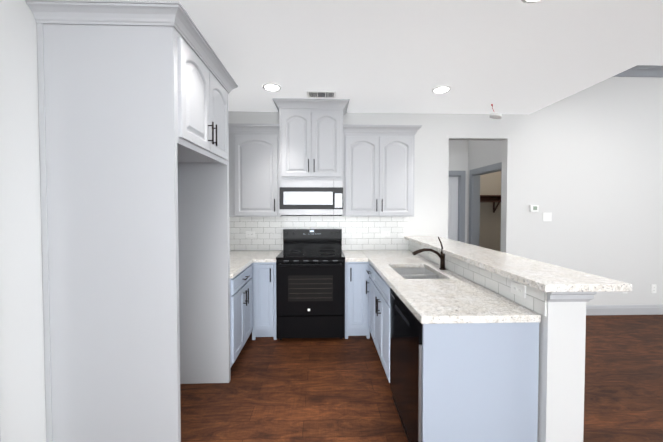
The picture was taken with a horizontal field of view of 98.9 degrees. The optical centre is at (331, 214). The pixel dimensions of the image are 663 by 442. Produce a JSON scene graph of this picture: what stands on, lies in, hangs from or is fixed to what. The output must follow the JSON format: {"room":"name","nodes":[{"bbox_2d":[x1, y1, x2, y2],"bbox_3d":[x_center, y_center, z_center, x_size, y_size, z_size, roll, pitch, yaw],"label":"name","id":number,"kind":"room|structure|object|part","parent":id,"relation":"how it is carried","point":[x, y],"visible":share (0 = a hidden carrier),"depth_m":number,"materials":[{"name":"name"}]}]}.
{"room":"kitchen","nodes":[
{"label":"kitchen","id":0,"kind":"room"},
{"bbox_2d":[0,0,45,441],"bbox_3d":[-1.561,0.105,0.226,0.120,2.736,7.000,0,1,-2],"label":"wall","id":1,"kind":"structure","parent":0,"point":[22,394],"depth_m":1.40,"materials":[{"name":"white paint"}]},
{"bbox_2d":[127,0,662,113],"bbox_3d":[-0.287,-1.631,0.225,6.110,0.734,7.000,0,1,-2],"label":"ceiling","id":2,"kind":"structure","parent":0,"point":[476,56],"depth_m":2.24,"materials":[{"name":"white paint"}]},
{"bbox_2d":[262,83,280,90],"bbox_3d":[-0.621,-1.322,2.962,0.196,0.006,0.196,0,1,-2],"label":"recessed light","id":3,"kind":"object","parent":2,"relation":"in","point":[271,87],"visible":1,"depth_m":2.95,"materials":[{"name":"white plastic"}]},
{"bbox_2d":[307,91,335,97],"bbox_3d":[-0.110,-1.324,3.140,0.320,0.010,0.170,0,1,-2],"label":"ceiling vent","id":4,"kind":"object","parent":2,"relation":"in","point":[321,94],"visible":1,"depth_m":3.13,"materials":[{"name":"white plastic"}]},
{"bbox_2d":[432,86,450,93],"bbox_3d":[1.169,-1.323,3.021,0.196,0.006,0.196,0,1,-2],"label":"recessed light","id":5,"kind":"object","parent":2,"relation":"in","point":[441,89],"visible":1,"depth_m":3.00,"materials":[{"name":"white plastic"}]},
{"bbox_2d":[489,104,501,118],"bbox_3d":[1.993,-1.249,3.447,0.131,0.173,0.131,0,1,-2],"label":"smoke detector","id":6,"kind":"object","parent":2,"relation":"attached to","point":[494,115],"visible":1,"depth_m":3.42,"materials":[{"name":"white plastic"}]},
{"bbox_2d":[521,0,541,3],"bbox_3d":[1.212,-1.292,1.647,0.196,0.006,0.196,0,1,-2],"label":"recessed light","id":7,"kind":"object","parent":2,"relation":"in","point":[529,1],"visible":1,"depth_m":1.72,"materials":[{"name":"white plastic"}]},
{"bbox_2d":[180,315,662,441],"bbox_3d":[1.773,1.467,1.800,10.320,0.060,10.120,0,1,-2],"label":"floor","id":8,"kind":"structure","parent":0,"point":[310,390],"depth_m":2.27,"materials":[{"name":"brown wood"}]},
{"bbox_2d":[25,0,237,441],"bbox_3d":[-1.170,0.170,1.963,0.763,2.526,1.007,0,1,-2],"label":"enclosure","id":9,"kind":"object","parent":8,"relation":"on","point":[133,137],"visible":1,"depth_m":1.53,"materials":[{"name":"grey paint"}]},
{"bbox_2d":[230,264,252,367],"bbox_3d":[-1.207,0.971,3.089,0.754,0.874,1.336,0,1,-2],"label":"base cabinet","id":10,"kind":"object","parent":8,"relation":"on","point":[241,314],"visible":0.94,"depth_m":2.69,"materials":[{"name":"blue paint"}]},
{"bbox_2d":[230,251,261,277],"bbox_3d":[-1.221,0.514,3.075,0.725,0.040,1.326,0,1,-2],"label":"countertop","id":11,"kind":"structure","parent":10,"relation":"on","point":[239,260],"depth_m":3.03,"materials":[{"name":"stone"}]},
{"bbox_2d":[251,262,276,339],"bbox_3d":[-0.759,0.963,3.437,0.276,0.874,0.664,0,1,-2],"label":"base cabinet","id":12,"kind":"object","parent":8,"relation":"on","point":[264,295],"visible":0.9,"depth_m":3.15,"materials":[{"name":"blue paint"}]},
{"bbox_2d":[254,250,282,262],"bbox_3d":[-0.734,0.506,3.438,0.223,0.040,0.629,0,1,-2],"label":"countertop","id":13,"kind":"structure","parent":12,"relation":"on","point":[268,255],"depth_m":3.28,"materials":[{"name":"stone"}]},
{"bbox_2d":[276,229,344,339],"bbox_3d":[-0.237,0.800,3.402,0.758,1.200,0.726,0,1,-2],"label":"range","id":14,"kind":"object","parent":8,"relation":"on","point":[310,283],"visible":1,"depth_m":3.11,"materials":[{"name":"black metal"}]},
{"bbox_2d":[345,262,369,338],"bbox_3d":[0.285,0.962,3.468,0.280,0.874,0.664,0,1,-2],"label":"base cabinet","id":15,"kind":"object","parent":8,"relation":"on","point":[357,276],"visible":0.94,"depth_m":3.18,"materials":[{"name":"blue paint"}]},
{"bbox_2d":[342,250,365,261],"bbox_3d":[0.264,0.505,3.471,0.241,0.040,0.625,0,1,-2],"label":"countertop","id":16,"kind":"structure","parent":15,"relation":"on","point":[350,255],"depth_m":3.28,"materials":[{"name":"stone"}]},
{"bbox_2d":[366,264,437,355],"bbox_3d":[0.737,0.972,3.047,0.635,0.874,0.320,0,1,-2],"label":"base cabinet","id":17,"kind":"object","parent":8,"relation":"on","point":[379,290],"depth_m":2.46,"materials":[{"name":"blue paint"}]},
{"bbox_2d":[362,250,540,323],"bbox_3d":[0.745,0.524,2.639,0.644,0.040,2.317,0,1,-2],"label":"countertop","id":18,"kind":"structure","parent":17,"relation":"on","point":[450,297],"depth_m":1.80,"materials":[{"name":"stone"}]},
{"bbox_2d":[393,268,442,278],"bbox_3d":[0.759,0.648,2.558,0.420,0.200,0.645,0,1,-2],"label":"sink","id":19,"kind":"object","parent":18,"relation":"in","point":[414,273],"visible":0.08,"depth_m":2.85,"materials":[{"name":"silver metal"}]},
{"bbox_2d":[412,236,445,269],"bbox_3d":[0.893,0.354,2.598,0.313,0.301,0.060,0,1,-2],"label":"faucet","id":20,"kind":"object","parent":18,"relation":"on","point":[441,255],"visible":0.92,"depth_m":2.59,"materials":[{"name":"brown metal"}]},
{"bbox_2d":[390,288,421,441],"bbox_3d":[0.750,1.002,1.849,0.593,0.868,0.648,0,1,-2],"label":"dishwasher","id":21,"kind":"object","parent":8,"relation":"on","point":[406,356],"visible":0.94,"depth_m":1.74,"materials":[{"name":"black metal"}]},
{"bbox_2d":[228,77,662,304],"bbox_3d":[1.709,-0.346,3.878,10.320,3.470,0.120,0,1,-2],"label":"wall","id":22,"kind":"structure","parent":0,"point":[584,167],"depth_m":3.86,"materials":[{"name":"white paint"}]},
{"bbox_2d":[228,123,280,216],"bbox_3d":[-0.941,-0.519,3.534,0.642,1.093,0.393,0,1,-2],"label":"upper cabinet","id":23,"kind":"object","parent":22,"relation":"attached to","point":[254,179],"visible":0.92,"depth_m":3.39,"materials":[{"name":"grey paint"}]},
{"bbox_3d":[-0.936,-1.016,3.361,0.642,0.092,0.068,0,1,-2],"label":"crown","id":24,"kind":"part","parent":23,"relation":"part of","materials":[{"name":"grey paint"}]},
{"bbox_2d":[272,98,349,179],"bbox_3d":[-0.241,-0.871,3.510,0.888,0.932,0.468,0,1,-2],"label":"upper cabinet","id":25,"kind":"object","parent":22,"relation":"attached to","point":[310,139],"visible":0.96,"depth_m":3.33,"materials":[{"name":"grey paint"}]},
{"bbox_2d":[279,180,342,215],"bbox_3d":[-0.242,-0.194,3.549,0.748,0.419,0.418,0,1,-2],"label":"microwave","id":26,"kind":"object","parent":25,"relation":"attached to","point":[311,197],"visible":1,"depth_m":3.34,"materials":[{"name":"silver metal"}]},
{"bbox_3d":[-0.241,-1.290,3.501,0.888,0.092,0.468,0,1,-2],"label":"crown","id":27,"kind":"part","parent":25,"relation":"part of","materials":[{"name":"grey paint"}]},
{"bbox_2d":[229,216,408,250],"bbox_3d":[-0.286,0.237,3.767,2.640,0.480,0.008,0,1,-2],"label":"tile backsplash","id":28,"kind":"structure","parent":22,"relation":"attached to","point":[361,233],"depth_m":3.77,"materials":[{"name":"white tile"}]},
{"bbox_2d":[246,231,254,236],"bbox_3d":[-1.068,0.263,3.734,0.118,0.072,0.008,0,1,-2],"label":"outlet","id":29,"kind":"object","parent":28,"relation":"attached to","point":[250,233],"visible":1,"depth_m":3.73,"materials":[{"name":"white plastic"}]},
{"bbox_2d":[381,231,389,236],"bbox_3d":[0.721,0.261,3.788,0.118,0.072,0.008,0,1,-2],"label":"outlet","id":30,"kind":"object","parent":28,"relation":"attached to","point":[385,233],"visible":1,"depth_m":3.79,"materials":[{"name":"white plastic"}]},
{"bbox_2d":[342,125,421,216],"bbox_3d":[0.606,-0.520,3.582,0.941,1.093,0.393,0,1,-2],"label":"upper cabinet","id":31,"kind":"object","parent":22,"relation":"attached to","point":[378,170],"visible":0.98,"depth_m":3.44,"materials":[{"name":"grey paint"}]},
{"bbox_3d":[0.606,-1.021,3.570,0.941,0.092,0.393,0,1,-2],"label":"crown","id":32,"kind":"part","parent":31,"relation":"part of","materials":[{"name":"grey paint"}]},
{"bbox_2d":[530,205,538,211],"bbox_3d":[2.744,-0.078,3.843,0.110,0.090,0.024,0,1,-2],"label":"thermostat","id":33,"kind":"object","parent":22,"relation":"attached to","point":[534,208],"visible":0.98,"depth_m":3.83,"materials":[{"name":"white plastic"}]},
{"bbox_2d":[543,213,551,220],"bbox_3d":[2.935,0.037,3.858,0.118,0.118,0.010,0,1,-2],"label":"light switch","id":34,"kind":"object","parent":22,"relation":"attached to","point":[547,216],"visible":1,"depth_m":3.86,"materials":[{"name":"white plastic"}]},
{"bbox_2d":[586,304,662,314],"bbox_3d":[3.995,1.321,3.918,5.510,0.135,0.016,0,1,-2],"label":"baseboard","id":35,"kind":"structure","parent":22,"relation":"attached to","point":[656,309],"depth_m":3.91,"materials":[{"name":"grey paint"}]},
{"bbox_2d":[612,65,662,76],"bbox_3d":[4.705,-1.923,3.831,4.090,0.115,0.085,0,1,-2],"label":"crown molding","id":36,"kind":"structure","parent":22,"relation":"attached to","point":[646,71],"depth_m":3.83,"materials":[{"name":"grey paint"}]},
{"bbox_2d":[651,285,656,292],"bbox_3d":[4.462,1.033,3.928,0.072,0.118,0.008,0,1,-2],"label":"outlet","id":37,"kind":"object","parent":22,"relation":"attached to","point":[653,288],"visible":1,"depth_m":3.93,"materials":[{"name":"white plastic"}]},
{"bbox_2d":[449,140,467,242],"bbox_3d":[1.689,-0.009,5.191,1.560,2.736,0.150,0,1,-2],"label":"wall","id":38,"kind":"structure","parent":0,"point":[467,156],"depth_m":5.12,"materials":[{"name":"white paint"}]},
{"bbox_2d":[448,177,457,240],"bbox_3d":[1.919,0.334,5.200,0.786,2.035,0.041,0,1,-2],"label":"hall door","id":39,"kind":"structure","parent":38,"relation":"in","point":[452,208],"depth_m":5.18,"materials":[{"name":"white paint"}]},
{"bbox_2d":[449,171,465,242],"bbox_3d":[1.920,0.287,5.191,0.990,2.145,0.138,0,1,-2],"label":"door frame","id":40,"kind":"structure","parent":38,"relation":"attached to","point":[461,175],"depth_m":5.13,"materials":[{"name":"grey paint"}]},
{"bbox_2d":[467,140,501,243],"bbox_3d":[2.538,-0.002,4.912,0.120,2.736,1.880,0,1,-2],"label":"wall","id":41,"kind":"structure","parent":0,"point":[480,153],"depth_m":4.70,"materials":[{"name":"white paint"}]},
{"bbox_2d":[469,162,501,251],"bbox_3d":[2.539,0.301,4.579,0.138,2.145,0.990,0,1,-2],"label":"door frame","id":42,"kind":"structure","parent":41,"relation":"attached to","point":[474,204],"depth_m":4.97,"materials":[{"name":"grey paint"}]},
{"bbox_2d":[479,171,500,250],"bbox_3d":[3.425,-0.023,5.829,1.710,2.736,0.100,0,1,-2],"label":"wall","id":43,"kind":"structure","parent":0,"point":[490,226],"depth_m":5.76,"materials":[{"name":"beige paint"}]},
{"bbox_2d":[480,195,500,212],"bbox_3d":[3.437,-0.200,5.604,1.700,0.340,0.338,0,1,-2],"label":"closet shelf","id":44,"kind":"object","parent":43,"relation":"attached to","point":[490,198],"visible":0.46,"depth_m":5.74,"materials":[{"name":"brown wood"}]},
{"bbox_2d":[432,261,585,441],"bbox_3d":[1.177,0.888,2.649,0.200,1.060,2.360,0,1,-2],"label":"wall","id":45,"kind":"structure","parent":0,"point":[561,371],"depth_m":1.47,"materials":[{"name":"white paint"}]},
{"bbox_2d":[408,241,546,316],"bbox_3d":[1.073,0.430,2.636,0.008,0.145,2.342,0,1,-2],"label":"wall tile","id":46,"kind":"structure","parent":45,"relation":"attached to","point":[535,299],"depth_m":1.93,"materials":[{"name":"white tile"}]},
{"bbox_2d":[511,281,525,298],"bbox_3d":[1.093,0.440,1.666,0.008,0.072,0.118,0,1,-2],"label":"outlet","id":47,"kind":"object","parent":46,"relation":"attached to","point":[518,289],"visible":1,"depth_m":1.66,"materials":[{"name":"white plastic"}]},
{"bbox_2d":[404,236,631,291],"bbox_3d":[1.234,0.338,2.606,0.443,0.038,2.416,0,1,-2],"label":"bar","id":48,"kind":"object","parent":45,"relation":"on","point":[543,276],"visible":1,"depth_m":1.74,"materials":[{"name":"stone"}]},
{"bbox_2d":[547,292,596,301],"bbox_3d":[1.187,0.390,2.624,0.235,0.064,2.386,0,1,-2],"label":"trim","id":49,"kind":"structure","parent":45,"relation":"attached to","point":[570,296],"depth_m":1.44,"materials":[{"name":"grey paint"}]},
{"bbox_2d":[639,54,662,65],"bbox_3d":[4.811,-1.951,0.373,4.090,0.100,7.000,0,1,-2],"label":"ceiling","id":50,"kind":"structure","parent":0,"point":[657,61],"depth_m":3.67,"materials":[{"name":"white paint"}]}
]}

